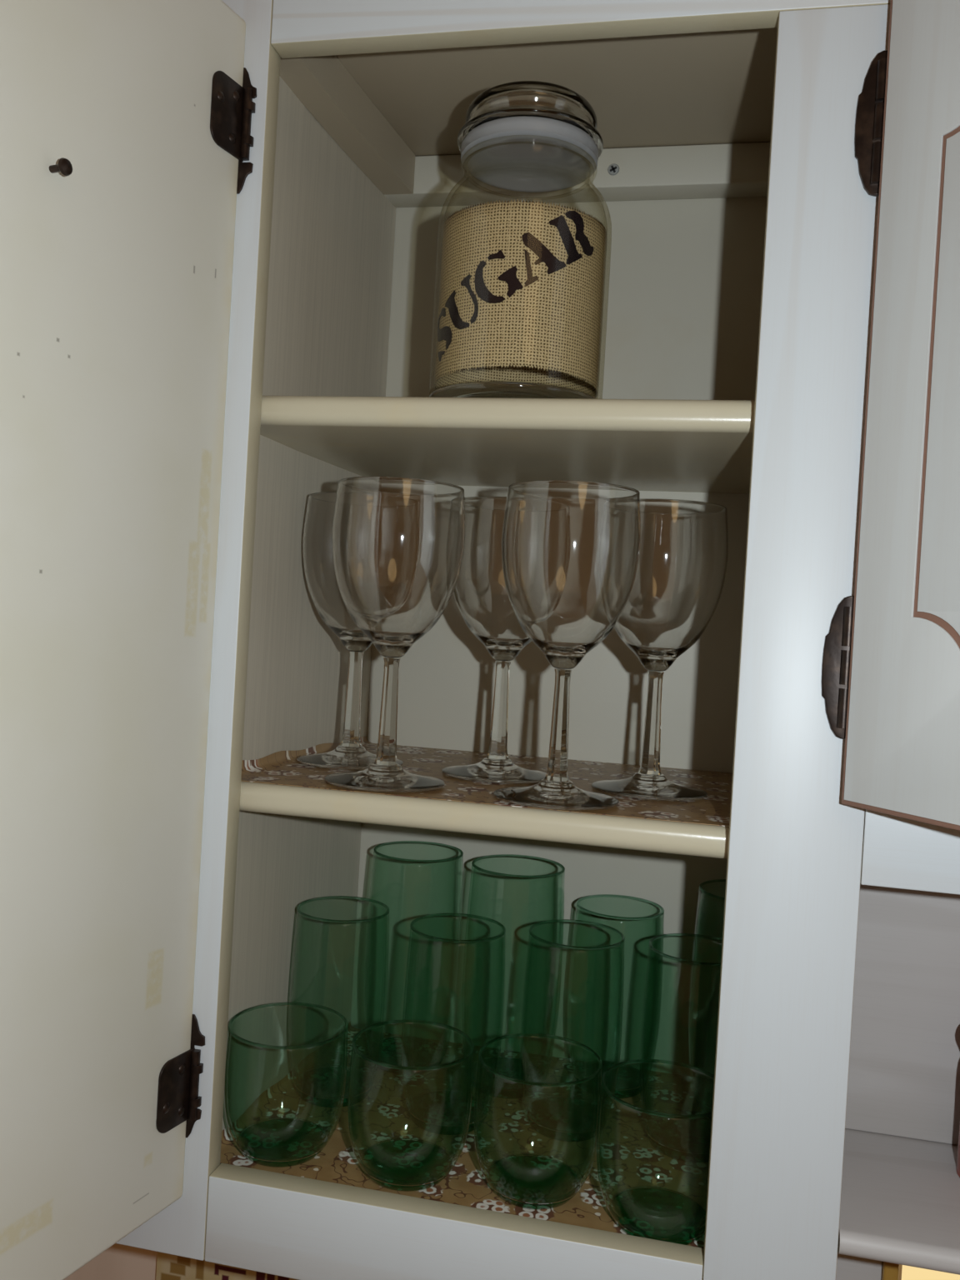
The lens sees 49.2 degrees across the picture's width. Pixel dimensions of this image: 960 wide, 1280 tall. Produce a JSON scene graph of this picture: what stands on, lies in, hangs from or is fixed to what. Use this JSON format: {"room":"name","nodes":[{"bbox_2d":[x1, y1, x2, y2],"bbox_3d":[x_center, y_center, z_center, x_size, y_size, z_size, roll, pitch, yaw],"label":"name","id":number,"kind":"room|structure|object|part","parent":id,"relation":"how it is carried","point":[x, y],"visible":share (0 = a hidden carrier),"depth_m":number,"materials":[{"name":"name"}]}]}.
{"room":"kitchen","nodes":[
{"label":"kitchen","id":0,"kind":"room"},
{"bbox_2d":[64,1243,902,1279],"bbox_3d":[0.098,0.466,0.860,2.800,2.500,0.096,3,1,12],"label":"wall","id":1,"kind":"structure","parent":0,"point":[118,1262],"depth_m":0.90,"materials":[{"name":"beige paint"}]},
{"bbox_2d":[155,1251,297,1279],"bbox_3d":[-0.173,0.546,0.865,0.204,0.102,0.008,3,1,12],"label":"wall tile","id":2,"kind":"object","parent":1,"relation":"attached to","point":[169,1267],"visible":0.06,"depth_m":0.87,"materials":[{"name":"multicoloured tile"}]},
{"bbox_2d":[0,0,959,1279],"bbox_3d":[0.109,0.100,0.516,0.717,1.040,0.570,3,1,12],"label":"upper cabinet","id":3,"kind":"object","parent":1,"relation":"attached to","point":[220,220],"depth_m":0.56,"materials":[{"name":"laminate"}]},
{"bbox_3d":[-0.223,-0.018,0.455,0.018,0.668,0.315,4,1,24],"label":"door","id":4,"kind":"part","parent":3,"relation":"part of","materials":[{"name":"white wood"}]},
{"bbox_3d":[-0.127,-0.043,0.729,0.036,0.787,0.240,3,1,12],"label":"panel","id":5,"kind":"part","parent":3,"relation":"part of","materials":[{"name":"white wood"}]},
{"bbox_3d":[-0.019,0.337,0.574,0.275,0.049,0.016,3,1,12],"label":"rail","id":6,"kind":"part","parent":3,"relation":"part of","materials":[{"name":"laminate"}]},
{"bbox_2d":[220,1021,714,1249],"bbox_3d":[0.028,0.318,0.698,0.351,0.009,0.232,3,1,12],"label":"liner","id":7,"kind":"object","parent":3,"relation":"on","point":[628,1159],"visible":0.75,"depth_m":0.67,"materials":[{"name":"paper"}]},
{"bbox_2d":[224,1001,348,1167],"bbox_3d":[-0.120,0.275,0.647,0.074,0.078,0.074,3,1,-20],"label":"tumbler","id":8,"kind":"object","parent":7,"relation":"on","point":[281,1136],"visible":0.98,"depth_m":0.64,"materials":[{"name":"green glass"}]},
{"bbox_2d":[288,895,389,1107],"bbox_3d":[-0.098,0.250,0.726,0.067,0.129,0.067,3,1,4],"label":"tumbler","id":9,"kind":"object","parent":7,"relation":"on","point":[326,1087],"visible":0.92,"depth_m":0.72,"materials":[{"name":"green glass"}]},
{"bbox_2d":[347,1019,474,1191],"bbox_3d":[-0.042,0.280,0.628,0.074,0.078,0.074,4,1,21],"label":"tumbler","id":10,"kind":"object","parent":7,"relation":"on","point":[406,1157],"visible":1,"depth_m":0.62,"materials":[{"name":"green glass"}]},
{"bbox_2d":[364,840,463,1074],"bbox_3d":[-0.051,0.237,0.786,0.071,0.159,0.071,3,1,8],"label":"glass","id":11,"kind":"object","parent":7,"relation":"on","point":[411,1057],"visible":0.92,"depth_m":0.78,"materials":[{"name":"green glass"}]},
{"bbox_2d":[401,913,505,1134],"bbox_3d":[-0.018,0.255,0.698,0.067,0.129,0.067,3,1,-13],"label":"tumbler","id":12,"kind":"object","parent":7,"relation":"on","point":[436,1113],"visible":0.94,"depth_m":0.69,"materials":[{"name":"green glass"}]},
{"bbox_2d":[461,854,564,1099],"bbox_3d":[0.023,0.241,0.756,0.071,0.159,0.071,3,1,-13],"label":"glass","id":13,"kind":"object","parent":7,"relation":"on","point":[487,1078],"visible":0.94,"depth_m":0.75,"materials":[{"name":"green glass"}]},
{"bbox_2d":[474,1033,602,1209],"bbox_3d":[0.033,0.284,0.617,0.074,0.078,0.074,3,1,0],"label":"tumbler","id":14,"kind":"object","parent":7,"relation":"on","point":[535,1174],"visible":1,"depth_m":0.61,"materials":[{"name":"green glass"}]},
{"bbox_2d":[520,919,624,1141],"bbox_3d":[0.061,0.259,0.698,0.067,0.129,0.067,4,1,28],"label":"tumbler","id":15,"kind":"object","parent":7,"relation":"on","point":[563,1120],"visible":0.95,"depth_m":0.69,"materials":[{"name":"green glass"}]},
{"bbox_2d":[568,894,664,1099],"bbox_3d":[0.099,0.259,0.765,0.067,0.132,0.067,3,1,-20],"label":"tumbler","id":16,"kind":"object","parent":7,"relation":"on","point":[623,1082],"visible":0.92,"depth_m":0.76,"materials":[{"name":"green glass"}]},
{"bbox_2d":[596,1059,714,1244],"bbox_3d":[0.102,0.288,0.588,0.074,0.078,0.074,3,1,-12],"label":"tumbler","id":17,"kind":"object","parent":7,"relation":"on","point":[658,1207],"visible":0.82,"depth_m":0.59,"materials":[{"name":"green glass"}]},
{"bbox_2d":[640,933,722,1162],"bbox_3d":[0.138,0.264,0.680,0.069,0.129,0.069,3,1,-30],"label":"tumbler","id":18,"kind":"object","parent":7,"relation":"on","point":[671,1137],"visible":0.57,"depth_m":0.68,"materials":[{"name":"green glass"}]},
{"bbox_2d":[688,879,725,1116],"bbox_3d":[0.184,0.253,0.737,0.071,0.154,0.071,4,1,22],"label":"glass","id":19,"kind":"object","parent":7,"relation":"on","point":[707,1099],"visible":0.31,"depth_m":0.74,"materials":[{"name":"green glass"}]},
{"bbox_2d":[239,780,729,859],"bbox_3d":[0.039,0.101,0.693,0.353,0.017,0.240,3,1,12],"label":"shelf","id":20,"kind":"object","parent":3,"relation":"attached to","point":[633,833],"depth_m":0.58,"materials":[{"name":"beige paint"}]},
{"bbox_2d":[240,736,732,826],"bbox_3d":[0.041,0.088,0.695,0.351,0.009,0.233,3,1,12],"label":"liner","id":21,"kind":"object","parent":3,"relation":"on","point":[282,767],"visible":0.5,"depth_m":0.67,"materials":[{"name":"paper"}]},
{"bbox_2d":[296,491,403,769],"bbox_3d":[-0.083,-0.006,0.713,0.080,0.179,0.080,3,1,5],"label":"wine glass","id":22,"kind":"object","parent":21,"relation":"on","point":[319,572],"visible":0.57,"depth_m":0.69,"materials":[{"name":"clear glass"}]},
{"bbox_2d":[302,491,372,651],"bbox_3d":[-0.081,-0.044,0.713,0.080,0.103,0.080,3,1,1],"label":"bowl","id":23,"kind":"object","parent":22,"relation":"on","point":[321,580],"depth_m":0.69,"materials":[{"name":"clear glass"}]},
{"bbox_3d":[-0.086,0.040,0.714,0.014,0.064,0.014,4,1,23],"label":"stem","id":24,"kind":"part","parent":22,"relation":"part of","materials":[{"name":"clear glass"}]},
{"bbox_2d":[325,476,464,792],"bbox_3d":[-0.052,-0.003,0.631,0.080,0.179,0.080,3,1,-43],"label":"wine glass","id":25,"kind":"object","parent":21,"relation":"on","point":[398,543],"visible":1,"depth_m":0.60,"materials":[{"name":"clear glass"}]},
{"bbox_3d":[-0.055,0.043,0.632,0.014,0.064,0.014,3,1,6],"label":"stem","id":26,"kind":"part","parent":25,"relation":"part of","materials":[{"name":"clear glass"}]},
{"bbox_2d":[331,476,464,657],"bbox_3d":[-0.050,-0.041,0.631,0.080,0.103,0.080,3,1,-16],"label":"bowl","id":27,"kind":"object","parent":25,"relation":"on","point":[398,543],"depth_m":0.60,"materials":[{"name":"clear glass"}]},
{"bbox_2d":[442,496,546,783],"bbox_3d":[0.016,0.000,0.691,0.080,0.179,0.080,3,1,-17],"label":"wine glass","id":28,"kind":"object","parent":21,"relation":"on","point":[481,596],"visible":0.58,"depth_m":0.67,"materials":[{"name":"clear glass"}]},
{"bbox_2d":[453,496,531,660],"bbox_3d":[0.018,-0.038,0.691,0.080,0.103,0.080,3,1,6],"label":"bowl","id":29,"kind":"object","parent":28,"relation":"on","point":[481,596],"depth_m":0.66,"materials":[{"name":"clear glass"}]},
{"bbox_3d":[0.013,0.046,0.692,0.014,0.064,0.014,4,1,29],"label":"stem","id":30,"kind":"part","parent":28,"relation":"part of","materials":[{"name":"clear glass"}]},
{"bbox_2d":[493,480,640,809],"bbox_3d":[0.049,0.003,0.606,0.080,0.179,0.080,4,1,41],"label":"wine glass","id":31,"kind":"object","parent":21,"relation":"on","point":[571,549],"visible":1,"depth_m":0.58,"materials":[{"name":"clear glass"}]},
{"bbox_3d":[0.046,0.049,0.606,0.014,0.064,0.014,3,1,15],"label":"stem","id":32,"kind":"part","parent":31,"relation":"part of","materials":[{"name":"clear glass"}]},
{"bbox_2d":[501,480,640,669],"bbox_3d":[0.051,-0.035,0.605,0.080,0.103,0.080,3,1,-8],"label":"bowl","id":33,"kind":"object","parent":31,"relation":"on","point":[571,549],"depth_m":0.57,"materials":[{"name":"clear glass"}]},
{"bbox_2d":[591,498,728,800],"bbox_3d":[0.111,0.006,0.659,0.080,0.179,0.080,3,1,-12],"label":"wine glass","id":34,"kind":"object","parent":21,"relation":"on","point":[676,593],"visible":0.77,"depth_m":0.63,"materials":[{"name":"clear glass"}]},
{"bbox_3d":[0.109,0.052,0.659,0.014,0.064,0.014,3,1,0],"label":"stem","id":35,"kind":"part","parent":34,"relation":"part of","materials":[{"name":"clear glass"}]},
{"bbox_2d":[614,498,728,671],"bbox_3d":[0.114,-0.032,0.658,0.080,0.103,0.080,3,1,-22],"label":"bowl","id":36,"kind":"object","parent":34,"relation":"on","point":[676,593],"depth_m":0.63,"materials":[{"name":"clear glass"}]},
{"bbox_2d":[260,395,754,494],"bbox_3d":[0.052,-0.125,0.690,0.353,0.017,0.240,3,1,12],"label":"shelf","id":37,"kind":"object","parent":3,"relation":"attached to","point":[476,445],"depth_m":0.62,"materials":[{"name":"beige paint"}]},
{"bbox_2d":[429,80,611,399],"bbox_3d":[0.026,-0.229,0.636,0.105,0.189,0.105,3,1,12],"label":"jar","id":38,"kind":"object","parent":3,"relation":"on","point":[521,296],"visible":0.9,"depth_m":0.60,"materials":[{"name":"clear glass"}]},
{"bbox_3d":[0.031,-0.311,0.635,0.088,0.026,0.088,3,1,12],"label":"lid","id":39,"kind":"part","parent":38,"relation":"part of","materials":[{"name":"clear glass"}]},
{"bbox_3d":[0.066,-0.374,0.688,0.353,0.016,0.240,3,1,12],"label":"panel","id":40,"kind":"part","parent":3,"relation":"part of","materials":[{"name":"beige wood"}]},
{"bbox_3d":[0.067,-0.033,0.813,0.380,0.787,0.006,3,1,12],"label":"panel","id":41,"kind":"part","parent":3,"relation":"part of","materials":[{"name":"white wood"}]},
{"bbox_3d":[0.087,-0.351,0.792,0.353,0.029,0.026,3,1,12],"label":"hanging rail","id":42,"kind":"part","parent":3,"relation":"part of","materials":[{"name":"white wood"}]},
{"bbox_3d":[0.189,-0.366,0.530,0.620,0.100,0.016,3,1,12],"label":"rail","id":43,"kind":"part","parent":3,"relation":"part of","materials":[{"name":"laminate"}]},
{"bbox_3d":[0.244,0.419,0.632,0.009,0.216,0.012,3,1,12],"label":"support post","id":44,"kind":"part","parent":3,"relation":"part of","materials":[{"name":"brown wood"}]},
{"bbox_3d":[0.306,0.075,0.442,0.304,0.914,0.358,3,1,12],"label":"niche cabinet","id":45,"kind":"part","parent":3,"relation":"part of","materials":[{"name":"white wood"}]},
{"bbox_2d":[837,1128,959,1274],"bbox_3d":[0.329,0.310,0.554,0.279,0.012,0.126,3,1,12],"label":"niche shelf","id":46,"kind":"object","parent":3,"relation":"attached to","point":[900,1195],"depth_m":0.56,"materials":[{"name":"laminate"}]},
{"bbox_3d":[0.263,-0.148,0.386,0.012,0.470,0.290,3,1,-28],"label":"door","id":47,"kind":"part","parent":3,"relation":"part of","materials":[{"name":"white wood"}]},
{"bbox_3d":[0.257,-0.149,0.383,0.001,0.465,0.285,3,1,-28],"label":"frame","id":48,"kind":"part","parent":3,"relation":"part of","materials":[{"name":"white wood"}]},
{"bbox_3d":[0.329,0.100,0.499,0.280,0.059,0.016,3,1,12],"label":"rail","id":49,"kind":"part","parent":3,"relation":"part of","materials":[{"name":"laminate"}]},
{"bbox_3d":[0.255,-0.116,0.383,0.001,0.277,0.212,3,1,-28],"label":"carved panel","id":50,"kind":"part","parent":3,"relation":"part of","materials":[{"name":"white wood"}]},
{"bbox_2d":[955,1125,959,1177],"bbox_3d":[0.297,0.258,0.583,0.057,0.087,0.057,3,1,12],"label":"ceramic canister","id":51,"kind":"object","parent":3,"relation":"on","point":[957,1168],"visible":1,"depth_m":0.59,"materials":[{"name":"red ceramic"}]},
{"bbox_2d":[901,1265,959,1279],"bbox_3d":[0.386,0.426,0.683,0.208,0.062,0.040,3,1,12],"label":"strip light","id":52,"kind":"object","parent":1,"relation":"attached to","point":[908,1272],"visible":0.02,"depth_m":0.69,"materials":[{"name":"yellow plastic"}]}
]}

